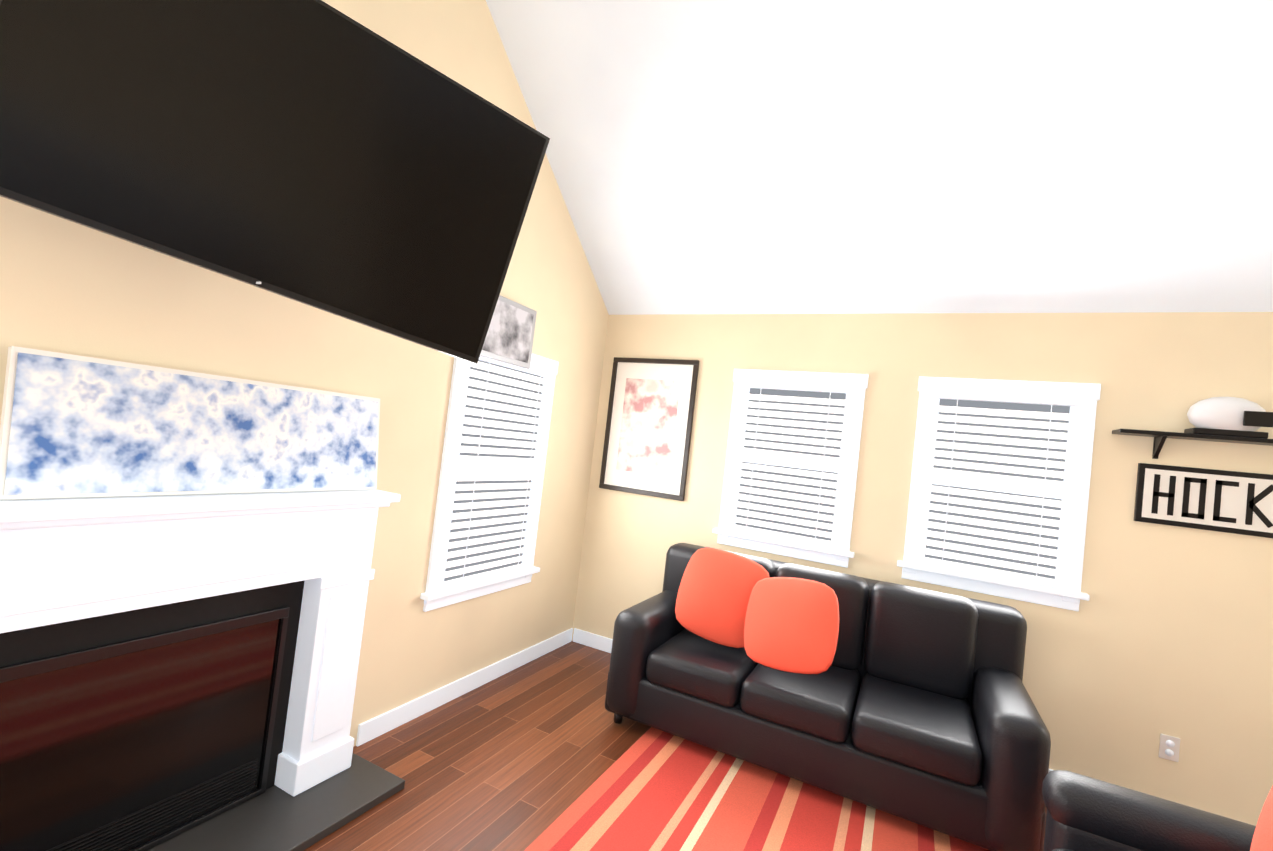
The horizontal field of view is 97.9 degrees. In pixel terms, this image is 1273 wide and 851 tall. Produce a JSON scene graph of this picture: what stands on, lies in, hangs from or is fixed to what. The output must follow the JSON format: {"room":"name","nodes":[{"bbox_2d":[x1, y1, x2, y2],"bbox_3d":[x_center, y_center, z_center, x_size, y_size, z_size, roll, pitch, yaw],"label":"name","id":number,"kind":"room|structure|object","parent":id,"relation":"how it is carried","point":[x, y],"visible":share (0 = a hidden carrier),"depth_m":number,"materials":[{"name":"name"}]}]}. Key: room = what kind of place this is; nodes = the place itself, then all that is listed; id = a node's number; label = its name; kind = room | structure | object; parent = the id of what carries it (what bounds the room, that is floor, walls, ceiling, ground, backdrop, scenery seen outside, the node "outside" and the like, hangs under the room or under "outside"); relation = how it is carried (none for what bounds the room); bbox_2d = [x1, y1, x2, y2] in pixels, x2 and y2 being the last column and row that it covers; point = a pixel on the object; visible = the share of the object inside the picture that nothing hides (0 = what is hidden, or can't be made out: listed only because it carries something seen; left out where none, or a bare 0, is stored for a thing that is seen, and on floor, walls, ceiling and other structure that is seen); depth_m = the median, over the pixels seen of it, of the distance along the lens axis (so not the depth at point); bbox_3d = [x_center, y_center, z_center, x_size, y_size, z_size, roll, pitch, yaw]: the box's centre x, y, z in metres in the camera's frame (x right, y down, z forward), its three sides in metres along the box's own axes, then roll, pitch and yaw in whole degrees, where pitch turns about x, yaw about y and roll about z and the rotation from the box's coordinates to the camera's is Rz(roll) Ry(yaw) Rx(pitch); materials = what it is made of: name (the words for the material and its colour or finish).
{"room":"living room","nodes":[
{"label":"living room","id":0,"kind":"room"},
{"bbox_2d":[0,0,608,746],"bbox_3d":[-2.427,-1.107,0.020,0.120,4.763,9.700,6,-2,27],"label":"wall","id":1,"kind":"structure","parent":0,"point":[68,286],"depth_m":2.68,"materials":[{"name":"beige paint"}]},
{"bbox_2d":[0,0,549,363],"bbox_3d":[-1.024,-0.797,1.636,0.978,1.047,1.182,6,-2,27],"label":"wall-mounted tv","id":2,"kind":"object","parent":1,"relation":"attached to","point":[321,155],"visible":1,"depth_m":1.55,"materials":[{"name":"black plastic"}]},
{"bbox_2d":[356,628,575,746],"bbox_3d":[-0.898,1.524,3.407,0.022,0.100,1.820,6,-2,27],"label":"baseboard","id":3,"kind":"structure","parent":1,"relation":"attached to","point":[381,724],"depth_m":3.12,"materials":[{"name":"white wood"}]},
{"bbox_2d":[420,354,558,611],"bbox_3d":[-0.807,0.271,3.305,0.058,1.482,0.960,6,-2,27],"label":"window","id":4,"kind":"structure","parent":1,"relation":"in","point":[487,512],"depth_m":3.22,"materials":[{"name":"white plastic"}]},
{"bbox_2d":[480,295,536,368],"bbox_3d":[-0.751,-0.543,3.162,0.022,0.357,0.518,6,-2,27],"label":"picture frame","id":5,"kind":"object","parent":1,"relation":"attached to","point":[509,338],"visible":0.56,"depth_m":3.19,"materials":[{"name":"grey paper"}]},
{"bbox_2d":[304,641,1046,850],"bbox_3d":[-0.052,1.565,-1.334,6.380,0.100,10.200,6,-2,27],"label":"floor","id":6,"kind":"structure","parent":0,"point":[523,757],"depth_m":2.61,"materials":[{"name":"brown wood"}]},
{"bbox_2d":[0,489,404,850],"bbox_3d":[-1.439,0.845,1.754,0.417,1.220,1.560,6,-2,27],"label":"fireplace mantel","id":7,"kind":"object","parent":6,"relation":"on","point":[178,672],"visible":1,"depth_m":1.86,"materials":[{"name":"white wood"}]},
{"bbox_2d":[0,346,379,498],"bbox_3d":[-1.408,0.036,1.961,0.074,0.403,1.140,6,-2,27],"label":"painting","id":8,"kind":"object","parent":7,"relation":"on","point":[71,426],"visible":0.96,"depth_m":1.76,"materials":[{"name":"white"}]},
{"bbox_2d":[524,727,990,850],"bbox_3d":[0.813,1.694,1.361,2.830,0.010,2.650,6,-2,27],"label":"rug","id":9,"kind":"object","parent":6,"relation":"on","point":[652,789],"depth_m":2.40,"materials":[{"name":"red fabric"}]},
{"bbox_2d":[1042,770,1255,850],"bbox_3d":[1.622,1.252,1.273,1.053,1.039,0.918,6,-2,27],"label":"sofa","id":10,"kind":"object","parent":9,"relation":"on","point":[1085,813],"visible":1,"depth_m":1.67,"materials":[{"name":"black leather"}]},
{"bbox_2d":[1250,786,1272,850],"bbox_3d":[1.589,1.035,1.293,0.147,0.413,0.416,6,-2,27],"label":"pillow","id":11,"kind":"object","parent":10,"relation":"on","point":[1262,839],"visible":1,"depth_m":1.40,"materials":[{"name":"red fabric"}]},
{"bbox_2d":[605,543,1050,850],"bbox_3d":[0.932,1.282,3.005,2.000,0.936,0.900,6,-2,27],"label":"sofa","id":12,"kind":"object","parent":6,"relation":"on","point":[914,705],"visible":0.88,"depth_m":2.74,"materials":[{"name":"black leather"}]},
{"bbox_2d":[675,548,769,647],"bbox_3d":[0.482,0.960,3.122,0.501,0.493,0.199,6,-2,27],"label":"sofa pillow","id":13,"kind":"object","parent":12,"relation":"on","point":[715,591],"visible":0.81,"depth_m":3.08,"materials":[{"name":"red fabric"}]},
{"bbox_2d":[744,577,838,673],"bbox_3d":[0.771,0.992,2.786,0.469,0.437,0.256,6,-2,27],"label":"sofa pillow","id":14,"kind":"object","parent":12,"relation":"on","point":[791,624],"visible":1,"depth_m":2.73,"materials":[{"name":"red fabric"}]},
{"bbox_2d":[486,0,1272,314],"bbox_3d":[0.366,-2.099,-1.205,6.020,2.405,9.820,6,-2,27],"label":"ceiling","id":15,"kind":"structure","parent":0,"point":[887,156],"depth_m":2.75,"materials":[{"name":"white paint"}]},
{"bbox_2d":[572,312,1272,825],"bbox_3d":[2.243,0.633,3.053,6.020,2.550,0.120,6,-2,27],"label":"wall","id":16,"kind":"structure","parent":0,"point":[1166,630],"depth_m":2.90,"materials":[{"name":"beige paint"}]},
{"bbox_2d":[599,357,698,500],"bbox_3d":[0.082,0.006,4.091,0.692,1.005,0.025,6,-2,27],"label":"framed print","id":17,"kind":"object","parent":16,"relation":"attached to","point":[648,430],"visible":1,"depth_m":4.08,"materials":[{"name":"white paper"}]},
{"bbox_2d":[712,369,868,567],"bbox_3d":[0.986,0.242,3.606,0.900,1.202,0.058,6,-2,27],"label":"window","id":18,"kind":"structure","parent":16,"relation":"in","point":[791,467],"depth_m":3.59,"materials":[{"name":"white plastic"}]},
{"bbox_2d":[573,629,1052,772],"bbox_3d":[1.366,1.776,3.305,4.189,0.100,0.022,6,-2,27],"label":"baseboard","id":19,"kind":"structure","parent":16,"relation":"attached to","point":[586,638],"depth_m":4.15,"materials":[{"name":"white wood"}]},
{"bbox_2d":[897,376,1100,610],"bbox_3d":[2.001,0.339,3.096,0.900,1.202,0.058,6,-2,27],"label":"window","id":20,"kind":"structure","parent":16,"relation":"in","point":[999,488],"depth_m":3.08,"materials":[{"name":"white plastic"}]},
{"bbox_2d":[1159,734,1179,761],"bbox_3d":[2.607,1.577,2.713,0.074,0.116,0.010,6,-2,27],"label":"electrical outlet plate","id":21,"kind":"object","parent":16,"relation":"attached to","point":[1169,747],"visible":1,"depth_m":2.71,"materials":[{"name":"white plastic"}]},
{"bbox_2d":[1112,429,1272,458],"bbox_3d":[2.883,0.125,2.638,0.952,0.130,0.130,6,-2,27],"label":"wall shelf","id":22,"kind":"object","parent":16,"relation":"attached to","point":[1160,437],"visible":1,"depth_m":2.71,"materials":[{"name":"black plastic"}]},
{"bbox_2d":[1184,397,1272,438],"bbox_3d":[2.832,-0.044,2.660,0.285,0.194,0.156,6,-2,27],"label":"helmet","id":23,"kind":"object","parent":22,"relation":"on","point":[1233,416],"visible":0.83,"depth_m":2.62,"materials":[{"name":"white plastic"}]},
{"bbox_2d":[1134,463,1272,537],"bbox_3d":[2.904,0.373,2.665,0.776,0.298,0.024,6,-2,27],"label":"sign","id":24,"kind":"object","parent":16,"relation":"attached to","point":[1234,502],"visible":1,"depth_m":2.71,"materials":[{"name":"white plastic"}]}
]}

